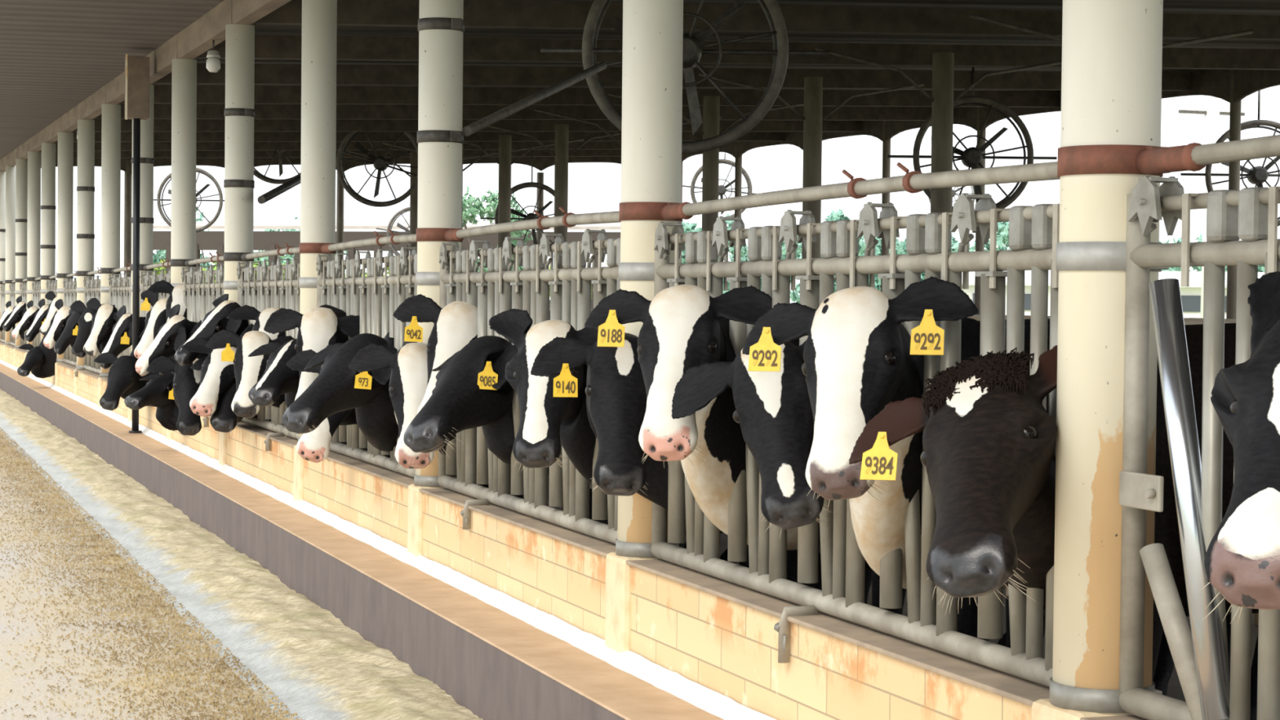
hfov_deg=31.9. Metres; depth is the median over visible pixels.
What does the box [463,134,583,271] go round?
post
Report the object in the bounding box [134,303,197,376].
cow
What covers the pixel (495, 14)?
cross beam
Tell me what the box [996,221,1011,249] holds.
tree
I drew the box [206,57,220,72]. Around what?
glass jar
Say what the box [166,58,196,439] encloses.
post
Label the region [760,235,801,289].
tree
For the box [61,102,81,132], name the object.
beam
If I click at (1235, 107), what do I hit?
post
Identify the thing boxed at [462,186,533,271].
tree
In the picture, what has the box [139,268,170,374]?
panel
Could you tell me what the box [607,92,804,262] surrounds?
post
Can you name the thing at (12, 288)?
panel
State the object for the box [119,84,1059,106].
cross beam
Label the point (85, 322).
cow
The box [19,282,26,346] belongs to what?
panel
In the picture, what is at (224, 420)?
cow
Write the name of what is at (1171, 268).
tree
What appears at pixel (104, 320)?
cow
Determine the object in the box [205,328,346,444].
cow
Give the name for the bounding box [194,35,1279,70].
cross beam
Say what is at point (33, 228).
post
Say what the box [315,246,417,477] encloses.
panel
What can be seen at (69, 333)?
cow
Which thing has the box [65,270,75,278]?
rail
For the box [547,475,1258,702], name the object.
floor
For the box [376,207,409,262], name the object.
fan
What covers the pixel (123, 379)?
cow
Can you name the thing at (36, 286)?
panel
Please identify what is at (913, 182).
rail
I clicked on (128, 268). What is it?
rail
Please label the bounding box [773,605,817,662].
bracket
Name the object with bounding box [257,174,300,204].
stay
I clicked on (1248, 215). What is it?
panel
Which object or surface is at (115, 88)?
beam
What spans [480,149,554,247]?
fan
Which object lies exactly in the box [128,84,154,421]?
post
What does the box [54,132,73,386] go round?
post
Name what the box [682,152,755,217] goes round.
fan
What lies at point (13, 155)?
beam
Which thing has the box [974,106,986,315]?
post
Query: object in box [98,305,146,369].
cow
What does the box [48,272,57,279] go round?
rail
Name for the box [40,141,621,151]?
cross beam
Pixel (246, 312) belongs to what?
cow
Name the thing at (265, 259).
tree
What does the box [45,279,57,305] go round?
panel
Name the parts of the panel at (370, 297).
rail, release rod, rail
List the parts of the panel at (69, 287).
rail, rail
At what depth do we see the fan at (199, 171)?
45.70 m
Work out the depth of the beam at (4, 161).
43.71 m
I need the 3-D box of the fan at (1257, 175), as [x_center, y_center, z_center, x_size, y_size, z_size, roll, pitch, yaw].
[7.633,-2.552,27.633,1.900,1.889,0.290,1,1,0]
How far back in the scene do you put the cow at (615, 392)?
7.49 m
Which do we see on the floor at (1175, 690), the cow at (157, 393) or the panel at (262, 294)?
the cow at (157, 393)
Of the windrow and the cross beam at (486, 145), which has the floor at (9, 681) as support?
the windrow
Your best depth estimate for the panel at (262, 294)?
15.01 m
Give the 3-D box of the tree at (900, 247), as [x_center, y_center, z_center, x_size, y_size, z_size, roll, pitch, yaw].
[11.590,-3.134,99.939,3.194,4.923,2.803,0,1,-19]
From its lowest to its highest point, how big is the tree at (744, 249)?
4.673 m
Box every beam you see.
[0,154,8,171]
[8,146,18,165]
[18,138,30,159]
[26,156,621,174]
[30,128,44,151]
[39,149,621,158]
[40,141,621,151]
[44,116,61,142]
[55,131,785,142]
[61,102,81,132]
[73,119,861,131]
[80,84,106,119]
[93,103,932,120]
[106,71,124,104]
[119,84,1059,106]
[144,34,177,84]
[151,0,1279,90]
[151,62,1191,91]
[177,0,231,59]
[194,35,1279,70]
[231,0,291,24]
[251,0,1279,40]
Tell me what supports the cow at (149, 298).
on the floor at (1175, 690)
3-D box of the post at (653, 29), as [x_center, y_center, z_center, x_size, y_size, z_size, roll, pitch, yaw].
[0.037,-0.497,7.788,0.234,3.095,0.251,0,1,-19]
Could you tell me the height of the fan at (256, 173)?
1.352 m
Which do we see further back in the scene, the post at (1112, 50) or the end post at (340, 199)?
the end post at (340, 199)
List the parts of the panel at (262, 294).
rail, rail, release rod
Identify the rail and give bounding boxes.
[0,342,1147,719]
[33,274,40,281]
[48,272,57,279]
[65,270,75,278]
[85,266,101,275]
[111,262,130,273]
[142,257,170,270]
[184,251,223,266]
[240,242,300,261]
[320,229,417,253]
[443,206,620,241]
[659,161,1060,220]
[1134,134,1279,174]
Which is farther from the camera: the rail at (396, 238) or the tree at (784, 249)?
the tree at (784, 249)
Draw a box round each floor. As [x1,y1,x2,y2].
[0,433,284,719]
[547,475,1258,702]
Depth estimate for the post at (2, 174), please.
45.15 m
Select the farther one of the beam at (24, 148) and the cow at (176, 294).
the beam at (24, 148)
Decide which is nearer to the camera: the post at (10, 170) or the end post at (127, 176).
the end post at (127, 176)
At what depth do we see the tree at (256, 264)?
85.77 m
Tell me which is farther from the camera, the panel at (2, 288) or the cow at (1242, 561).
the panel at (2, 288)
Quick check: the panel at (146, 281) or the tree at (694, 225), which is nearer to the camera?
the panel at (146, 281)
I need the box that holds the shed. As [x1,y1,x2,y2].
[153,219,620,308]
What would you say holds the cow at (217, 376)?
on the floor at (1175, 690)
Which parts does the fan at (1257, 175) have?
blade, motor, drop rod, blade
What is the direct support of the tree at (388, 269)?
on the ground
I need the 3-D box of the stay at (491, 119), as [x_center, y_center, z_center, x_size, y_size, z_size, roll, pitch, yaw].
[-0.524,-1.434,12.089,0.046,0.671,2.911,1,1,12]
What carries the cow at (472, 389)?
on the floor at (1175, 690)
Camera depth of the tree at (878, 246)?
92.19 m
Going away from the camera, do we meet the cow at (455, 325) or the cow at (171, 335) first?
the cow at (455, 325)
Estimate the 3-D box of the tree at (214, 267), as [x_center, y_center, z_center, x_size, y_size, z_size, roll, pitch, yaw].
[-15.591,-2.327,85.935,2.402,3.425,2.673,0,1,-19]
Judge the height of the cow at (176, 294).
1.536 m
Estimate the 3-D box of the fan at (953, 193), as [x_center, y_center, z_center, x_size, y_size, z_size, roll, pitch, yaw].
[8.809,-4.723,63.285,1.868,1.382,0.290,1,1,0]
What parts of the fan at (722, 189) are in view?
blade, motor, blade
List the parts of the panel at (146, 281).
rail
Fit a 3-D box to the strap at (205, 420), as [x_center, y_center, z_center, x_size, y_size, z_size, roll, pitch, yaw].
[-3.295,0.457,17.194,0.124,0.120,0.042,0,1,-19]
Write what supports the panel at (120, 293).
on the rail at (1025, 691)
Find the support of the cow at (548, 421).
on the floor at (1175, 690)
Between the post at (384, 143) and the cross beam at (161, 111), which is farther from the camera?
the post at (384, 143)
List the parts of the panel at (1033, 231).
rail, rail, release rod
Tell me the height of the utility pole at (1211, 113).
8.000 m
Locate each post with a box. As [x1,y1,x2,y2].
[0,171,5,342]
[4,165,15,362]
[13,159,27,366]
[25,151,40,356]
[39,142,56,378]
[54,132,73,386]
[74,119,94,395]
[97,103,120,407]
[124,160,131,276]
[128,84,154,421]
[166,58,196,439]
[218,23,254,465]
[293,0,337,501]
[336,166,343,277]
[346,150,481,275]
[382,142,530,249]
[407,0,464,556]
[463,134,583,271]
[488,124,622,268]
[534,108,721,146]
[536,172,543,244]
[604,0,683,653]
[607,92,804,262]
[680,162,682,263]
[698,72,924,275]
[733,141,742,261]
[815,47,1062,277]
[880,120,890,292]
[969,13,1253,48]
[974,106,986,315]
[1031,0,1169,719]
[1226,69,1241,319]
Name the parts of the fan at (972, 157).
blade, motor, drop rod, blade, blade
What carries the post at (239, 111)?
on the ledge
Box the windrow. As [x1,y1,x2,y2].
[0,388,483,719]
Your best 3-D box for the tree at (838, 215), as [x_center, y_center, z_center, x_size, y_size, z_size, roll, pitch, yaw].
[7.070,-3.133,86.015,3.109,5.505,3.084,0,1,-19]
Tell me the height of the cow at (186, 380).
1.339 m
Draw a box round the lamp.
[206,40,220,72]
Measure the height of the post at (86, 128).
3.480 m
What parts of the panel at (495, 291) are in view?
rail, rail, release rod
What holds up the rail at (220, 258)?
attached to the post at (184, 82)
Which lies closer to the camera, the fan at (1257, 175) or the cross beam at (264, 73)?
the cross beam at (264, 73)
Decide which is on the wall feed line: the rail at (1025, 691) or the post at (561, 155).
the rail at (1025, 691)
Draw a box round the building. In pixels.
[961,270,1264,319]
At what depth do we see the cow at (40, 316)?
31.84 m
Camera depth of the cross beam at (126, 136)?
35.37 m
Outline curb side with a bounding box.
[0,371,625,719]
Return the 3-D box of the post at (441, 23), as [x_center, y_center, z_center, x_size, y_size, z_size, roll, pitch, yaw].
[-0.958,-0.605,10.669,0.234,3.150,0.251,0,1,-19]
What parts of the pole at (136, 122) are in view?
plate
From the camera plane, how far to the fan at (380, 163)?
34.64 m
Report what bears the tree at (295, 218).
on the ground
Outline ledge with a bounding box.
[0,363,724,719]
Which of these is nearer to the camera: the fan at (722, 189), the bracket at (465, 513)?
the bracket at (465, 513)
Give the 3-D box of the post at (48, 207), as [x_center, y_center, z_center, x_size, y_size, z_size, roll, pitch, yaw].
[-8.922,-1.470,33.718,0.234,3.589,0.251,0,1,-19]
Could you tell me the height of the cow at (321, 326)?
1.346 m
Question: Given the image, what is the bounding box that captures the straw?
[0,426,302,719]
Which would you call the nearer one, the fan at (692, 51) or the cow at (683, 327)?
the cow at (683, 327)
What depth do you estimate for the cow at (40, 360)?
30.99 m
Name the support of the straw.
on the floor at (9, 681)
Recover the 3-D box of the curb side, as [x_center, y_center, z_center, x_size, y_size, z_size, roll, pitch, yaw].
[-7.656,0.654,29.389,0.440,0.420,63.500,0,1,-19]
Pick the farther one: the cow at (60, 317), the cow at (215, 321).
the cow at (60, 317)
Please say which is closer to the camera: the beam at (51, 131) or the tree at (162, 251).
the beam at (51, 131)
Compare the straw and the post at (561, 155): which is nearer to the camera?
the straw
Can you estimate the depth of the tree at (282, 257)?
110.23 m
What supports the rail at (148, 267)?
attached to the post at (147, 160)
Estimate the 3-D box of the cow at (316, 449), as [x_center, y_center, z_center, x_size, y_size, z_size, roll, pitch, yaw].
[-0.782,0.376,12.575,2.477,1.339,0.591,0,2,-25]
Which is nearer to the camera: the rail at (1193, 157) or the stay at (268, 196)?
the rail at (1193, 157)
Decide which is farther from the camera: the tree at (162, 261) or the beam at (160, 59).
the tree at (162, 261)
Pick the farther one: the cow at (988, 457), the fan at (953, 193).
the fan at (953, 193)
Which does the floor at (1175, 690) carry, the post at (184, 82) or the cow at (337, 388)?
the cow at (337, 388)
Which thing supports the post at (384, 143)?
on the floor at (1175, 690)
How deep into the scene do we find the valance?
29.97 m
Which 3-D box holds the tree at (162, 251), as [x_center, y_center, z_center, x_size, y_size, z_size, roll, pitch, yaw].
[-24.389,-4.813,117.835,3.120,6.654,3.477,0,1,-19]
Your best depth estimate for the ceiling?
20.48 m
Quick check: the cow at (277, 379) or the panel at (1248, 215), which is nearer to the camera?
the panel at (1248, 215)
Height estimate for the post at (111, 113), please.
3.425 m
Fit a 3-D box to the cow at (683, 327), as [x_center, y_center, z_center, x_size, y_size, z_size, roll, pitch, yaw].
[1.008,0.480,7.311,2.526,1.425,0.646,0,2,-27]
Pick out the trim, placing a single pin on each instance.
(713, 702)
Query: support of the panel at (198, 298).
on the rail at (1025, 691)
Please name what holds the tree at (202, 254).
on the ground
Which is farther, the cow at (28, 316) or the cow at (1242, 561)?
the cow at (28, 316)
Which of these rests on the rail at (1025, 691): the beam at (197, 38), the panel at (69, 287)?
the panel at (69, 287)
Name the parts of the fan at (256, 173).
blade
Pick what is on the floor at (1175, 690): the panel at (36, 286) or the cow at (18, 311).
the cow at (18, 311)
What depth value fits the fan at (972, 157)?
24.96 m
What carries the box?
attached to the pole at (136, 122)
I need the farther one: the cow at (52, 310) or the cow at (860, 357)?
the cow at (52, 310)
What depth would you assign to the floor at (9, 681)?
10.45 m
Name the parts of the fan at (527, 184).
blade, motor, drop rod, blade, blade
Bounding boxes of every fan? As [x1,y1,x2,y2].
[153,167,224,232]
[253,150,300,184]
[336,131,417,207]
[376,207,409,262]
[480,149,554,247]
[540,0,829,153]
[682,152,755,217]
[887,66,1057,212]
[928,168,974,205]
[1180,90,1279,226]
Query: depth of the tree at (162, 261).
86.08 m
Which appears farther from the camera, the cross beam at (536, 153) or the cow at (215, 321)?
the cross beam at (536, 153)
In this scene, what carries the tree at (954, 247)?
on the ground
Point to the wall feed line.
(726, 647)
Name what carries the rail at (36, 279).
attached to the post at (33, 228)
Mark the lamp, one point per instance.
(213, 63)
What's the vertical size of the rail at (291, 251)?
0.095 m
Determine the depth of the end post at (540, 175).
44.27 m
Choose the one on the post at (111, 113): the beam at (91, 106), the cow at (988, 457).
the beam at (91, 106)
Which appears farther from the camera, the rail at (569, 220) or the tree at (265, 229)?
the tree at (265, 229)
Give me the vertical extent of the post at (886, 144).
4.259 m
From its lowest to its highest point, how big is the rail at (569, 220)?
0.095 m
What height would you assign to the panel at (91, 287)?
1.155 m
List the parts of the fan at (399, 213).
blade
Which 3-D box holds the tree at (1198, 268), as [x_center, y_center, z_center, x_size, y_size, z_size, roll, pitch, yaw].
[24.930,-3.138,99.971,2.967,5.210,2.952,0,1,-19]
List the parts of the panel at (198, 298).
rail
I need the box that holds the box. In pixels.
[124,53,149,119]
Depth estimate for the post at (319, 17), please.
13.46 m
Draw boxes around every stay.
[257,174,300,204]
[462,61,607,136]
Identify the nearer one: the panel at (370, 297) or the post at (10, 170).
the panel at (370, 297)
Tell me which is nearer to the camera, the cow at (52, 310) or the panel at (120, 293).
the panel at (120, 293)
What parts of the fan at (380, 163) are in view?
blade, blade, motor, blade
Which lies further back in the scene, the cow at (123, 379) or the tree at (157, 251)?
the tree at (157, 251)
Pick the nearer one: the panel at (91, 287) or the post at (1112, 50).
the post at (1112, 50)
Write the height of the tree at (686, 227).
5.017 m
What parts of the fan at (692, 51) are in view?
blade, motor, blade, blade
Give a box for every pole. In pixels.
[128,118,142,433]
[1178,95,1244,318]
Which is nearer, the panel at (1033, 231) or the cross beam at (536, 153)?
the panel at (1033, 231)
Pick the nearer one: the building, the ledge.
the ledge
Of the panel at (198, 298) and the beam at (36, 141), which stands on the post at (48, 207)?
the beam at (36, 141)
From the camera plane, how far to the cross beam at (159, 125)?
32.59 m
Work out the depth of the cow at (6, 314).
40.22 m
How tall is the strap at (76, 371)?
0.110 m
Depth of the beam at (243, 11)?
15.71 m
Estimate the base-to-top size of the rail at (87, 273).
0.095 m
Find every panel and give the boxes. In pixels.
[0,284,4,342]
[8,283,15,346]
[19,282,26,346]
[31,280,40,346]
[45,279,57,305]
[62,277,76,366]
[83,275,101,373]
[107,272,131,371]
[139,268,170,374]
[181,263,224,322]
[236,256,300,439]
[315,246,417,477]
[437,228,620,543]
[650,192,1059,687]
[1119,175,1279,719]
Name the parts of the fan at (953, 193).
motor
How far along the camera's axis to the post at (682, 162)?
42.52 m
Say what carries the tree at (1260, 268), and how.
on the ground
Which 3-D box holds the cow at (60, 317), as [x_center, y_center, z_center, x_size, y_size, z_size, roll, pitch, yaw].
[-6.582,-0.106,29.297,2.486,1.367,0.766,0,2,-33]
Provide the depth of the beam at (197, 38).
17.81 m
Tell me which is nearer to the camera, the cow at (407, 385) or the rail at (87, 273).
the cow at (407, 385)
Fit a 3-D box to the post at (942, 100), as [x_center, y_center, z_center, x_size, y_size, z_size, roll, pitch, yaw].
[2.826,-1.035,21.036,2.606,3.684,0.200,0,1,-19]
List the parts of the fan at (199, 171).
blade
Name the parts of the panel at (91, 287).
rail, rail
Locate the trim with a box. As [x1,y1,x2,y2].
[0,359,776,719]
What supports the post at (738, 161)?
on the floor at (1175, 690)
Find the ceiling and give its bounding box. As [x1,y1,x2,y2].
[0,0,223,159]
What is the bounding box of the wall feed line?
[0,344,1031,719]
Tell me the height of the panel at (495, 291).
1.155 m
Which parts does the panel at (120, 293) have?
rail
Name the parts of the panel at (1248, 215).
rail, rail, release rod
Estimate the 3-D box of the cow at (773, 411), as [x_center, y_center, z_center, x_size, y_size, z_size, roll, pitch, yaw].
[1.242,0.537,6.825,2.406,1.339,0.596,0,2,-25]
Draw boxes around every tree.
[152,249,165,273]
[152,259,165,274]
[153,206,204,269]
[200,220,215,276]
[204,262,256,283]
[253,230,294,266]
[253,250,268,266]
[253,262,257,279]
[257,229,293,266]
[279,217,300,263]
[361,266,390,285]
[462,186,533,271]
[681,220,692,263]
[684,213,733,293]
[728,244,761,291]
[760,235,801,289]
[790,208,866,303]
[859,236,889,290]
[876,237,924,288]
[951,231,1008,252]
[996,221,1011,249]
[1159,239,1181,271]
[1172,232,1202,271]
[1257,265,1264,271]
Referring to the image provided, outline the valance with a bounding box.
[681,69,1279,162]
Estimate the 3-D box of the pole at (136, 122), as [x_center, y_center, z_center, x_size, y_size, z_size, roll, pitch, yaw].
[-4.670,-0.833,20.741,0.120,3.020,0.120,0,1,-19]
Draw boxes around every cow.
[0,301,15,333]
[2,296,26,340]
[11,300,39,339]
[17,321,57,377]
[24,298,48,342]
[40,290,57,334]
[43,298,75,348]
[53,308,82,355]
[70,300,104,357]
[83,297,118,356]
[93,328,159,410]
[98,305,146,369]
[124,320,201,431]
[133,289,367,450]
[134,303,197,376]
[146,353,271,435]
[147,280,186,373]
[174,293,257,417]
[181,323,253,417]
[191,333,284,432]
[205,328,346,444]
[226,305,285,340]
[248,338,390,457]
[263,304,550,400]
[281,308,686,548]
[285,333,359,462]
[348,309,737,564]
[392,293,591,498]
[403,335,871,587]
[488,308,1005,646]
[530,315,1028,582]
[584,284,1231,696]
[671,317,1258,719]
[742,275,1235,648]
[848,323,1258,681]
[1200,271,1279,623]
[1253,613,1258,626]
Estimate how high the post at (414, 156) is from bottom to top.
4.068 m
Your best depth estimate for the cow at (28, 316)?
34.74 m
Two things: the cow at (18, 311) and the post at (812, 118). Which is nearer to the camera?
the post at (812, 118)

